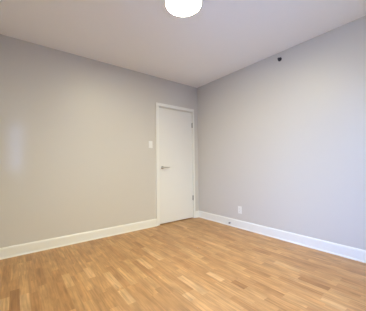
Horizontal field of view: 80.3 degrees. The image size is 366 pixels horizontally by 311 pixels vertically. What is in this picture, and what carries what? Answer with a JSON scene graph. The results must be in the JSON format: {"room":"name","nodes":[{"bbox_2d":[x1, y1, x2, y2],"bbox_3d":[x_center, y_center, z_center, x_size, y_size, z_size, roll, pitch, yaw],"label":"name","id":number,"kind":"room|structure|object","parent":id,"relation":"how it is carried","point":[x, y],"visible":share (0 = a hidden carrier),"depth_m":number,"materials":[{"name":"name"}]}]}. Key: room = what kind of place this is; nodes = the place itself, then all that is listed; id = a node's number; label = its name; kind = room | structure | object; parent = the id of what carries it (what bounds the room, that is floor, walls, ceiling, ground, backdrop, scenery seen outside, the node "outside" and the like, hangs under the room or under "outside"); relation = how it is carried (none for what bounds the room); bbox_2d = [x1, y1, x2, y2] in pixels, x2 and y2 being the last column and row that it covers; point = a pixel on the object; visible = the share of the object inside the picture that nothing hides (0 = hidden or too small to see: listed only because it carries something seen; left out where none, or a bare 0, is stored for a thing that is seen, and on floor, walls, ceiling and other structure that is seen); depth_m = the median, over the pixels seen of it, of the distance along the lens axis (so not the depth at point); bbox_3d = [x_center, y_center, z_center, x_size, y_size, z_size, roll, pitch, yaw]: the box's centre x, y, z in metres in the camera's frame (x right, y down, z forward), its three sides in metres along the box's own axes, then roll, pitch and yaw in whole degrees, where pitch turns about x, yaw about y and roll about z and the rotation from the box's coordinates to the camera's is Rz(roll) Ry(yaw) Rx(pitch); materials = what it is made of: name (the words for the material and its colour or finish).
{"room":"empty bedroom","nodes":[
{"label":"empty bedroom","id":0,"kind":"room"},
{"bbox_2d":[0,34,198,247],"bbox_3d":[-1.125,-0.099,3.273,3.490,2.548,0.140,1,-3,-38],"label":"wall","id":1,"kind":"structure","parent":0,"point":[76,156],"depth_m":2.92,"materials":[{"name":"beige paint"}]},
{"bbox_2d":[0,219,156,259],"bbox_3d":[-1.383,1.103,2.907,2.389,0.122,0.025,1,-3,-38],"label":"baseboard","id":2,"kind":"structure","parent":1,"relation":"attached to","point":[31,247],"depth_m":2.84,"materials":[{"name":"white paint"}]},
{"bbox_2d":[156,102,195,225],"bbox_3d":[-0.129,0.142,3.963,0.858,2.095,0.149,1,-3,-38],"label":"door","id":3,"kind":"structure","parent":1,"relation":"in","point":[175,154],"depth_m":3.93,"materials":[{"name":"white paint"}]},
{"bbox_2d":[0,217,365,310],"bbox_3d":[0.034,1.104,1.862,3.550,0.001,3.690,1,-3,-38],"label":"floor","id":4,"kind":"structure","parent":0,"point":[189,264],"depth_m":2.00,"materials":[{"name":"brown wood"}]},
{"bbox_2d":[0,0,365,87],"bbox_3d":[0.013,-1.493,1.952,3.630,0.100,3.730,1,-3,-38],"label":"ceiling","id":5,"kind":"structure","parent":0,"point":[222,38],"depth_m":2.44,"materials":[{"name":"paint"}]},
{"bbox_2d":[166,0,200,16],"bbox_3d":[0.004,-1.421,2.028,0.334,0.036,0.334,1,-3,-38],"label":"ceiling light","id":6,"kind":"object","parent":5,"relation":"in","point":[182,8],"visible":1,"depth_m":2.06,"materials":[{"name":"white glass"}]},
{"bbox_2d":[197,15,365,249],"bbox_3d":[1.409,-0.144,2.966,0.140,2.548,3.730,1,-3,-38],"label":"wall","id":7,"kind":"structure","parent":0,"point":[283,142],"depth_m":2.80,"materials":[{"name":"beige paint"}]},
{"bbox_2d":[238,206,241,213],"bbox_3d":[0.908,0.870,3.468,0.009,0.116,0.072,1,-3,-38],"label":"electrical outlet","id":8,"kind":"object","parent":7,"relation":"attached to","point":[239,207],"visible":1,"depth_m":3.46,"materials":[{"name":"white plastic"}]},
{"bbox_2d":[199,211,365,262],"bbox_3d":[1.359,1.066,2.867,0.025,0.122,3.450,1,-3,-38],"label":"baseboard","id":9,"kind":"structure","parent":7,"relation":"attached to","point":[349,252],"depth_m":2.77,"materials":[{"name":"white paint"}]}
]}

